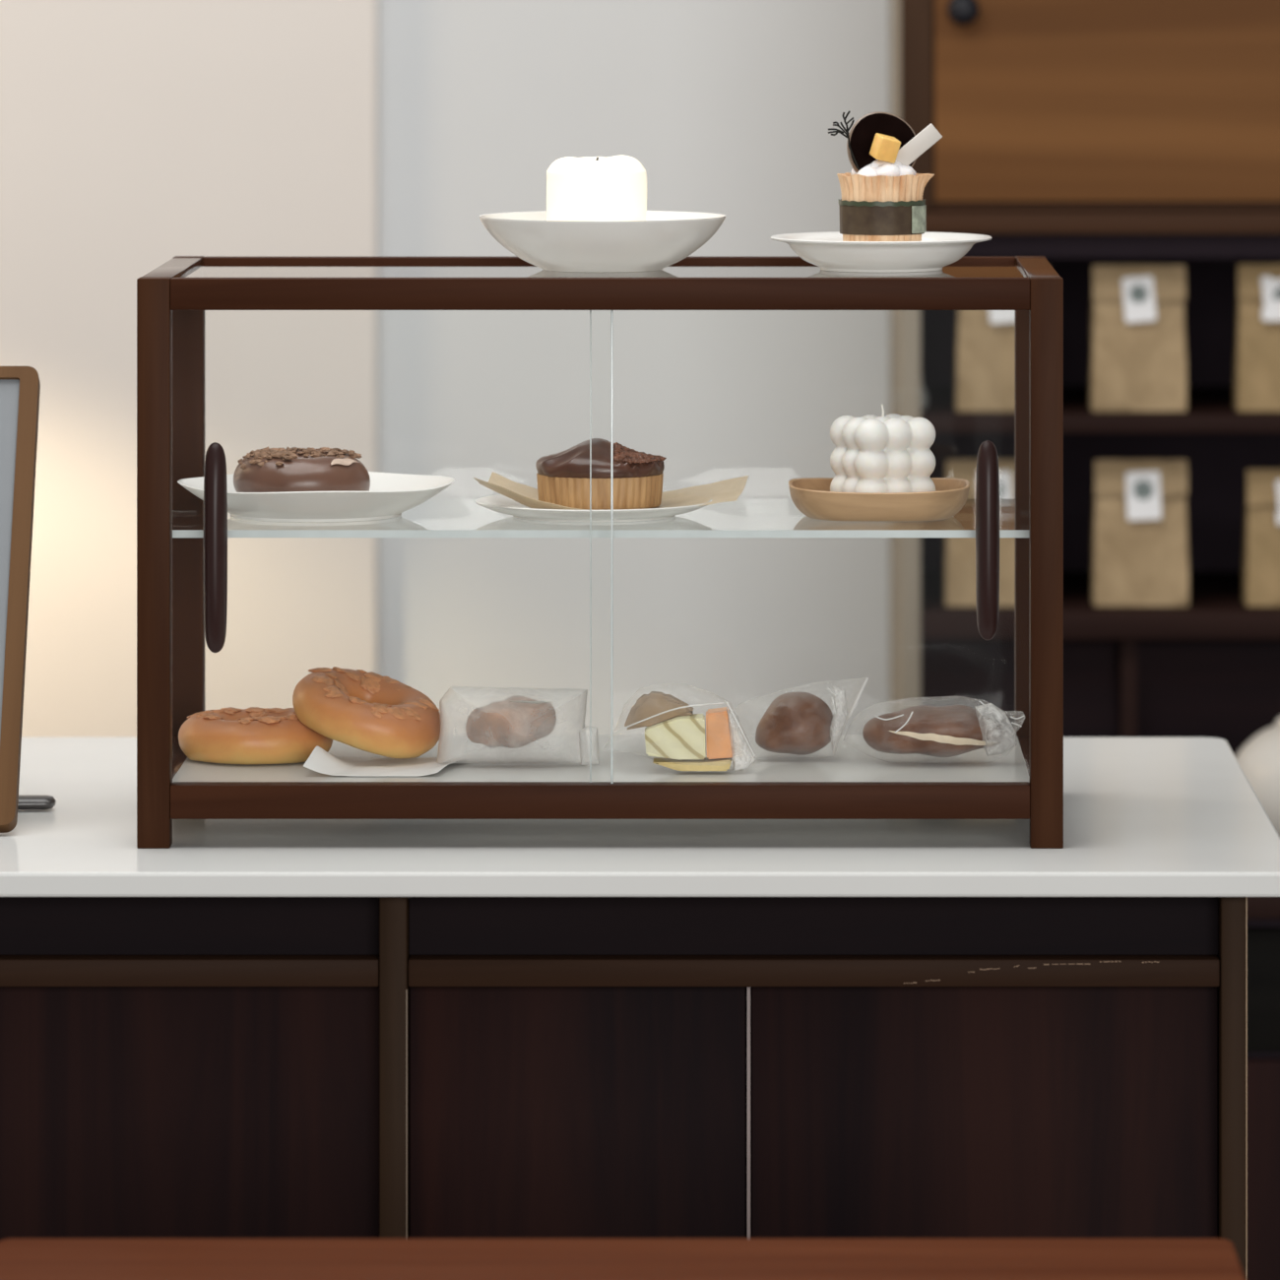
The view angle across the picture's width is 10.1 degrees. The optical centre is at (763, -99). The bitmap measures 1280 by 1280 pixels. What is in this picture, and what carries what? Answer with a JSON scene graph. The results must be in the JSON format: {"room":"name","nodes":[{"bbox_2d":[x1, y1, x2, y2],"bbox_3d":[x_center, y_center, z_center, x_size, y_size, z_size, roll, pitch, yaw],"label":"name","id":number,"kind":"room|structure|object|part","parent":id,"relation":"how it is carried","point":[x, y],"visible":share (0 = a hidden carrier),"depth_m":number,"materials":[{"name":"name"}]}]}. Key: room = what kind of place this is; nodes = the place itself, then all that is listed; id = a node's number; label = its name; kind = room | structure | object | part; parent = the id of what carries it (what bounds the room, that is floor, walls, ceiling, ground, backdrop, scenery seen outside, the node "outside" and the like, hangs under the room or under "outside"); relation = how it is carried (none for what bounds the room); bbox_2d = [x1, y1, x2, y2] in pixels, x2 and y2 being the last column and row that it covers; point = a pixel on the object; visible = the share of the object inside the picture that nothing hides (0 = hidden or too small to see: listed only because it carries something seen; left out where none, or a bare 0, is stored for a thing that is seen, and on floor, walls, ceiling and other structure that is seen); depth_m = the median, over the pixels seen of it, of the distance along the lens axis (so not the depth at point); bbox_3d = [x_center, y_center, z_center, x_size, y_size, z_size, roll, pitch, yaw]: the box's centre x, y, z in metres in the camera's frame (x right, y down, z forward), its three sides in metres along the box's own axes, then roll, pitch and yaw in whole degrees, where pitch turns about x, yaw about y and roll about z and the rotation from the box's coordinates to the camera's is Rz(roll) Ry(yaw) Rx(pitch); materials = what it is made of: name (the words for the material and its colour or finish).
{"room":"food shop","nodes":[
{"label":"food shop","id":0,"kind":"room"},
{"bbox_2d":[0,0,889,737],"bbox_3d":[0.000,-0.086,7.237,6.400,3.200,0.125,0,0,0],"label":"wall","id":1,"kind":"structure","parent":0,"point":[728,107],"depth_m":7.20,"materials":[{"name":"white paint"}]},
{"bbox_2d":[889,0,1279,756],"bbox_3d":[0.688,0.139,6.885,1.125,1.350,0.626,0,0,0],"label":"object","id":2,"kind":"object","parent":1,"relation":"attached to","point":[1078,135],"visible":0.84,"depth_m":6.60,"materials":[{"name":"brown wood"}]},
{"bbox_3d":[0.134,0.139,6.900,0.018,1.350,0.596,0,0,0],"label":"panel","id":3,"kind":"part","parent":2,"relation":"part of","materials":[{"name":"brown wood"}]},
{"bbox_2d":[896,375,927,409],"bbox_3d":[0.137,0.452,6.680,0.028,0.032,0.028,0,0,0],"label":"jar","id":4,"kind":"object","parent":2,"relation":"on","point":[924,396],"visible":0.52,"depth_m":6.67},
{"bbox_3d":[0.182,0.098,6.587,0.029,0.029,0.030,0,0,0],"label":"knob","id":5,"kind":"part","parent":2,"relation":"part of","materials":[{"name":"black metal"}]},
{"bbox_2d":[943,458,1014,606],"bbox_3d":[0.211,0.579,6.669,0.088,0.134,0.060,0,0,0],"label":"kraft bag","id":6,"kind":"object","parent":2,"relation":"on","point":[959,552],"visible":0.3,"depth_m":6.64,"materials":[{"name":"paper"}]},
{"bbox_2d":[954,310,1014,411],"bbox_3d":[0.220,0.401,6.670,0.086,0.133,0.063,0,0,0],"label":"kraft bag","id":7,"kind":"object","parent":2,"relation":"on","point":[985,339],"visible":0.31,"depth_m":6.64,"materials":[{"name":"paper"}]},
{"bbox_2d":[920,571,1279,639],"bbox_3d":[0.688,0.659,6.800,1.088,0.026,0.400,0,0,0],"label":"shelf","id":8,"kind":"object","parent":2,"relation":"attached to","point":[1217,609],"depth_m":6.60,"materials":[{"name":"brown wood"}]},
{"bbox_2d":[920,385,1279,433],"bbox_3d":[0.688,0.476,6.800,1.088,0.016,0.400,0,0,0],"label":"shelf","id":9,"kind":"object","parent":2,"relation":"attached to","point":[1210,409],"depth_m":6.60,"materials":[{"name":"brown wood"}]},
{"bbox_3d":[0.688,0.742,6.660,1.089,0.139,0.020,0,0,0],"label":"panel","id":10,"kind":"part","parent":2,"relation":"part of","materials":[{"name":"brown wood"}]},
{"bbox_3d":[0.688,0.139,7.010,1.089,1.350,0.020,0,0,0],"label":"panel","id":11,"kind":"part","parent":2,"relation":"part of","materials":[{"name":"brown wood"}]},
{"bbox_3d":[0.693,-0.129,6.604,1.074,0.805,0.020,0,0,0],"label":"flap door","id":12,"kind":"part","parent":2,"relation":"part of","materials":[{"name":"brown wood"}]},
{"bbox_2d":[1088,264,1187,411],"bbox_3d":[0.345,0.401,6.670,0.087,0.134,0.061,0,0,0],"label":"kraft bag","id":13,"kind":"object","parent":2,"relation":"on","point":[1138,362],"visible":1,"depth_m":6.64,"materials":[{"name":"paper"}]},
{"bbox_2d":[1090,458,1189,606],"bbox_3d":[0.346,0.579,6.670,0.087,0.134,0.061,0,0,0],"label":"kraft bag","id":14,"kind":"object","parent":2,"relation":"on","point":[1140,553],"visible":1,"depth_m":6.65,"materials":[{"name":"paper"}]},
{"bbox_2d":[1233,263,1279,411],"bbox_3d":[0.478,0.400,6.670,0.087,0.135,0.060,0,0,0],"label":"kraft bag","id":15,"kind":"object","parent":2,"relation":"on","point":[1256,368],"visible":1,"depth_m":6.64,"materials":[{"name":"paper"}]},
{"bbox_2d":[1242,468,1279,606],"bbox_3d":[0.486,0.583,6.670,0.087,0.125,0.061,0,0,0],"label":"kraft bag","id":16,"kind":"object","parent":2,"relation":"on","point":[1261,538],"visible":1,"depth_m":6.65,"materials":[{"name":"paper"}]},
{"bbox_3d":[0.000,1.538,4.200,6.400,0.050,6.400,0,0,0],"label":"floor","id":17,"kind":"structure","parent":0,"visible":0},
{"bbox_2d":[0,1238,1245,1279],"bbox_3d":[-0.084,1.139,3.797,0.706,0.750,0.700,0,0,0],"label":"wooden table","id":18,"kind":"object","parent":17,"relation":"on","point":[20,1258],"visible":1,"depth_m":4.08,"materials":[{"name":"brown wood"}]},
{"bbox_2d":[0,896,1247,1279],"bbox_3d":[-0.220,1.071,4.953,1.054,0.884,0.694,0,0,0],"label":"base cabinet","id":19,"kind":"object","parent":17,"relation":"on","point":[171,1067],"visible":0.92,"depth_m":4.63,"materials":[{"name":"brown wood"}]},
{"bbox_3d":[-0.487,0.681,4.633,0.485,0.018,0.047,0,0,0],"label":"rail","id":20,"kind":"part","parent":19,"relation":"part of","materials":[{"name":"brown wood"}]},
{"bbox_3d":[-0.487,1.057,4.638,0.485,0.733,0.018,0,0,0],"label":"panel","id":21,"kind":"part","parent":19,"relation":"part of","materials":[{"name":"brown wood"}]},
{"bbox_3d":[-0.487,0.651,4.638,0.485,0.042,0.018,0,0,0],"label":"drawer panel","id":22,"kind":"part","parent":19,"relation":"part of","materials":[{"name":"brown wood"}]},
{"bbox_3d":[-0.235,1.071,4.632,0.018,0.884,0.050,0,0,0],"label":"post","id":23,"kind":"part","parent":19,"relation":"part of","materials":[{"name":"brown wood"}]},
{"bbox_3d":[-0.118,1.057,4.637,0.214,0.733,0.020,0,0,0],"label":"door","id":24,"kind":"part","parent":19,"relation":"part of","materials":[{"name":"brown wood"}]},
{"bbox_2d":[0,737,1279,896],"bbox_3d":[-0.930,0.621,4.957,2.540,0.016,0.745,0,0,0],"label":"countertop","id":25,"kind":"structure","parent":19,"relation":"on","point":[1143,816],"depth_m":4.69,"materials":[{"name":"white stone"}]},
{"bbox_2d":[0,366,56,832],"bbox_3d":[-0.602,0.464,4.848,0.248,0.298,0.172,0,0,0],"label":"picture frame","id":26,"kind":"object","parent":25,"relation":"on","point":[20,386],"visible":1,"depth_m":4.86,"materials":[{"name":"wood"}]},
{"bbox_2d":[136,256,1063,848],"bbox_3d":[-0.105,0.429,4.847,0.600,0.369,0.306,0,0,0],"label":"display case","id":27,"kind":"object","parent":25,"relation":"on","point":[182,537],"visible":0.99,"depth_m":4.70,"materials":[{"name":"brown wood"}]},
{"bbox_3d":[-0.395,0.429,4.711,0.021,0.369,0.021,0,0,0],"label":"post","id":28,"kind":"part","parent":27,"relation":"part of","materials":[{"name":"brown wood"}]},
{"bbox_3d":[-0.395,0.255,4.850,0.020,0.020,0.257,0,0,0],"label":"rail","id":29,"kind":"part","parent":27,"relation":"part of","materials":[{"name":"brown wood"}]},
{"bbox_3d":[-0.398,0.419,4.850,0.004,0.312,0.262,0,0,0],"label":"glass","id":30,"kind":"part","parent":27,"relation":"part of","materials":[{"name":"clear glass"}]},
{"bbox_3d":[-0.395,0.584,4.850,0.020,0.022,0.257,0,0,0],"label":"rail","id":31,"kind":"part","parent":27,"relation":"part of","materials":[{"name":"brown wood"}]},
{"bbox_3d":[-0.395,0.429,4.989,0.021,0.369,0.021,0,0,0],"label":"post","id":32,"kind":"part","parent":27,"relation":"part of","materials":[{"name":"brown wood"}]},
{"bbox_3d":[-0.355,0.419,4.701,0.016,0.137,0.014,0,0,0],"label":"handle","id":33,"kind":"part","parent":27,"relation":"part of","materials":[{"name":"brown wood"}]},
{"bbox_2d":[178,706,332,764],"bbox_3d":[-0.339,0.556,4.847,0.103,0.032,0.102,0,0,0],"label":"bagel","id":34,"kind":"object","parent":27,"relation":"on","point":[252,735],"visible":0.91,"depth_m":4.81,"materials":[{"name":"orange food"}]},
{"bbox_2d":[177,471,454,521],"bbox_3d":[-0.298,0.398,4.846,0.185,0.023,0.185,0,0,0],"label":"plate","id":35,"kind":"object","parent":27,"relation":"on","point":[389,495],"visible":0.81,"depth_m":4.79,"materials":[{"name":"white ceramic"}]},
{"bbox_2d":[233,446,370,492],"bbox_3d":[-0.308,0.384,4.846,0.092,0.039,0.093,0,0,0],"label":"doughnut","id":36,"kind":"object","parent":35,"relation":"on","point":[293,469],"visible":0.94,"depth_m":4.81,"materials":[{"name":"food"}]},
{"bbox_2d":[303,746,457,776],"bbox_3d":[-0.247,0.564,4.795,0.108,0.016,0.100,0,0,0],"label":"paper","id":37,"kind":"object","parent":27,"relation":"on","point":[319,760],"visible":1,"depth_m":4.78,"materials":[{"name":"white paper"}]},
{"bbox_2d":[292,666,440,758],"bbox_3d":[-0.263,0.540,4.837,0.096,0.056,0.098,0,0,22],"label":"bagel","id":38,"kind":"object","parent":37,"relation":"on","point":[371,712],"visible":1,"depth_m":4.80,"materials":[{"name":"orange food"}]},
{"bbox_2d":[436,686,599,765],"bbox_3d":[-0.163,0.546,4.815,0.109,0.051,0.064,0,0,0],"label":"pastry","id":39,"kind":"object","parent":27,"relation":"on","point":[516,721],"visible":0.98,"depth_m":4.80,"materials":[{"name":"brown food"}]},
{"bbox_2d":[475,494,712,522],"bbox_3d":[-0.113,0.404,4.840,0.158,0.010,0.158,0,0,0],"label":"plate","id":40,"kind":"object","parent":27,"relation":"on","point":[500,503],"visible":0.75,"depth_m":4.79,"materials":[{"name":"white ceramic"}]},
{"bbox_2d":[473,471,748,510],"bbox_3d":[-0.100,0.392,4.841,0.181,0.025,0.120,0,0,0],"label":"sheet","id":41,"kind":"object","parent":40,"relation":"on","point":[726,490],"visible":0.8,"depth_m":4.87,"materials":[{"name":"beige paper"}]},
{"bbox_2d":[536,473,663,510],"bbox_3d":[-0.109,0.392,4.840,0.084,0.022,0.084,0,0,0],"label":"cup","id":42,"kind":"object","parent":41,"relation":"on","point":[630,490],"depth_m":4.80,"materials":[{"name":"beige paper"}]},
{"bbox_2d":[535,438,666,510],"bbox_3d":[-0.108,0.380,4.840,0.087,0.045,0.085,0,0,0],"label":"muffin","id":43,"kind":"object","parent":41,"relation":"on","point":[563,478],"visible":0.98,"depth_m":4.81,"materials":[{"name":"brown food"}]},
{"bbox_3d":[-0.105,0.255,4.711,0.557,0.020,0.020,0,0,0],"label":"rail","id":44,"kind":"part","parent":27,"relation":"part of","materials":[{"name":"brown wood"}]},
{"bbox_3d":[-0.105,0.584,4.711,0.557,0.022,0.020,0,0,0],"label":"rail","id":45,"kind":"part","parent":27,"relation":"part of","materials":[{"name":"brown wood"}]},
{"bbox_2d":[172,499,1029,537],"bbox_3d":[-0.105,0.412,4.854,0.579,0.005,0.249,0,0,0],"label":"glass shelf","id":46,"kind":"object","parent":27,"relation":"attached to","point":[432,518],"depth_m":4.77,"materials":[{"name":"clear glass"}]},
{"bbox_3d":[-0.105,0.575,4.854,0.560,0.004,0.267,0,0,0],"label":"board","id":47,"kind":"part","parent":27,"relation":"part of","materials":[{"name":"white plastic"}]},
{"bbox_2d":[479,210,725,272],"bbox_3d":[-0.108,0.229,4.880,0.166,0.036,0.166,0,0,0],"label":"porcelain bowl","id":48,"kind":"object","parent":27,"relation":"on","point":[666,238],"visible":0.98,"depth_m":4.82,"materials":[{"name":"white ceramic"}]},
{"bbox_2d":[546,155,646,221],"bbox_3d":[-0.112,0.206,4.880,0.068,0.071,0.068,0,0,0],"label":"pillar candle","id":49,"kind":"object","parent":48,"relation":"in","point":[587,188],"visible":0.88,"depth_m":4.85,"materials":[{"name":"white wax"}]},
{"bbox_3d":[-0.105,0.250,4.850,0.564,0.004,0.264,0,0,0],"label":"glass","id":50,"kind":"part","parent":27,"relation":"part of","materials":[{"name":"clear glass"}]},
{"bbox_3d":[-0.105,0.255,4.989,0.557,0.020,0.020,0,0,0],"label":"rail","id":51,"kind":"part","parent":27,"relation":"part of","materials":[{"name":"brown wood"}]},
{"bbox_2d":[614,691,755,770],"bbox_3d":[-0.055,0.543,4.778,0.103,0.057,0.065,0,0,0],"label":"sandwich","id":52,"kind":"object","parent":27,"relation":"on","point":[677,737],"visible":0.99,"depth_m":4.76,"materials":[{"name":"beige food"}]},
{"bbox_2d":[755,677,868,755],"bbox_3d":[0.024,0.545,4.845,0.093,0.054,0.064,0,0,0],"label":"bun","id":53,"kind":"object","parent":27,"relation":"on","point":[794,723],"visible":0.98,"depth_m":4.83,"materials":[{"name":"brown food"}]},
{"bbox_2d":[788,477,969,521],"bbox_3d":[0.077,0.398,4.840,0.121,0.022,0.121,0,0,0],"label":"wooden tray","id":54,"kind":"object","parent":27,"relation":"on","point":[813,497],"visible":0.91,"depth_m":4.79,"materials":[{"name":"brown wood"}]},
{"bbox_2d":[830,404,935,492],"bbox_3d":[0.080,0.370,4.840,0.058,0.069,0.058,0,0,-27],"label":"candle","id":55,"kind":"object","parent":54,"relation":"on","point":[889,453],"visible":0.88,"depth_m":4.82,"materials":[{"name":"white wax"}]},
{"bbox_2d":[770,231,991,272],"bbox_3d":[0.080,0.236,4.880,0.149,0.022,0.149,0,0,0],"label":"dessert plate","id":56,"kind":"object","parent":27,"relation":"on","point":[828,251],"visible":0.94,"depth_m":4.83,"materials":[{"name":"white ceramic"}]},
{"bbox_2d":[828,110,942,241],"bbox_3d":[0.078,0.191,4.878,0.066,0.102,0.061,0,0,-40],"label":"cupcake","id":57,"kind":"object","parent":56,"relation":"on","point":[882,200],"visible":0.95,"depth_m":4.86,"materials":[{"name":"beige food"}]},
{"bbox_3d":[0.080,0.202,4.880,0.059,0.004,0.058,0,0,0],"label":"band trim","id":58,"kind":"part","parent":57,"relation":"part of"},
{"bbox_2d":[911,204,926,233],"bbox_3d":[0.105,0.213,4.867,0.002,0.018,0.021,0,0,27],"label":"print","id":59,"kind":"object","parent":57,"relation":"on","point":[919,212],"depth_m":4.86},
{"bbox_2d":[862,701,1023,757],"bbox_3d":[0.114,0.550,4.820,0.121,0.044,0.070,0,0,0],"label":"pastry","id":60,"kind":"object","parent":27,"relation":"on","point":[953,730],"visible":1,"depth_m":4.80,"materials":[{"name":"brown food"}]},
{"bbox_3d":[0.146,0.415,4.707,0.016,0.130,0.014,0,0,0],"label":"handle","id":61,"kind":"part","parent":27,"relation":"part of","materials":[{"name":"brown wood"}]},
{"bbox_3d":[0.184,0.584,4.850,0.020,0.022,0.257,0,0,0],"label":"rail","id":62,"kind":"part","parent":27,"relation":"part of","materials":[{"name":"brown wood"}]},
{"bbox_3d":[0.184,0.429,4.989,0.021,0.369,0.021,0,0,0],"label":"post","id":63,"kind":"part","parent":27,"relation":"part of","materials":[{"name":"brown wood"}]},
{"bbox_3d":[0.184,0.255,4.850,0.020,0.020,0.257,0,0,0],"label":"rail","id":64,"kind":"part","parent":27,"relation":"part of","materials":[{"name":"brown wood"}]},
{"bbox_3d":[0.184,0.429,4.711,0.021,0.369,0.021,0,0,0],"label":"post","id":65,"kind":"part","parent":27,"relation":"part of","materials":[{"name":"brown wood"}]},
{"bbox_3d":[0.032,0.681,4.633,0.516,0.018,0.047,0,0,0],"label":"rail","id":66,"kind":"part","parent":19,"relation":"part of","materials":[{"name":"brown wood"}]},
{"bbox_3d":[0.032,0.651,4.638,0.516,0.042,0.018,0,0,0],"label":"drawer panel","id":67,"kind":"part","parent":19,"relation":"part of","materials":[{"name":"brown wood"}]},
{"bbox_3d":[0.141,1.057,4.637,0.298,0.733,0.020,0,0,0],"label":"door","id":68,"kind":"part","parent":19,"relation":"part of","materials":[{"name":"brown wood"}]},
{"bbox_3d":[0.299,1.071,4.632,0.016,0.884,0.050,0,0,0],"label":"post","id":69,"kind":"part","parent":19,"relation":"part of","materials":[{"name":"brown wood"}]},
{"bbox_2d":[1247,896,1279,1279],"bbox_3d":[0.683,1.163,6.598,1.135,0.700,1.195,0,0,0],"label":"base cabinet","id":70,"kind":"object","parent":17,"relation":"on","point":[1263,913],"visible":0.02,"depth_m":6.01,"materials":[{"name":"brown wood"}]},
{"bbox_2d":[1247,896,1279,918],"bbox_3d":[0.683,0.828,6.598,1.135,0.028,1.195,0,0,0],"label":"countertop","id":71,"kind":"structure","parent":70,"relation":"on","point":[1257,907],"depth_m":6.00,"materials":[{"name":"brown wood"}]},
{"bbox_2d":[1235,716,1279,836],"bbox_3d":[0.485,0.744,6.215,0.174,0.141,0.160,0,0,40],"label":"pot","id":72,"kind":"object","parent":71,"relation":"on","point":[1258,758],"visible":0.58,"depth_m":6.17,"materials":[{"name":"ceramic"}]},
{"bbox_3d":[0.479,0.690,6.220,0.082,0.033,0.082,0,0,0],"label":"lid","id":73,"kind":"part","parent":72,"relation":"part of","materials":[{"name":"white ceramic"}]},
{"bbox_3d":[0.688,0.902,6.021,1.085,0.102,0.018,0,0,0],"label":"drawer","id":74,"kind":"part","parent":70,"relation":"part of","materials":[{"name":"black wood"}]},
{"bbox_3d":[0.324,1.197,6.021,0.358,0.473,0.018,0,0,0],"label":"cabinet door","id":75,"kind":"part","parent":70,"relation":"part of","materials":[{"name":"brown wood"}]}
]}

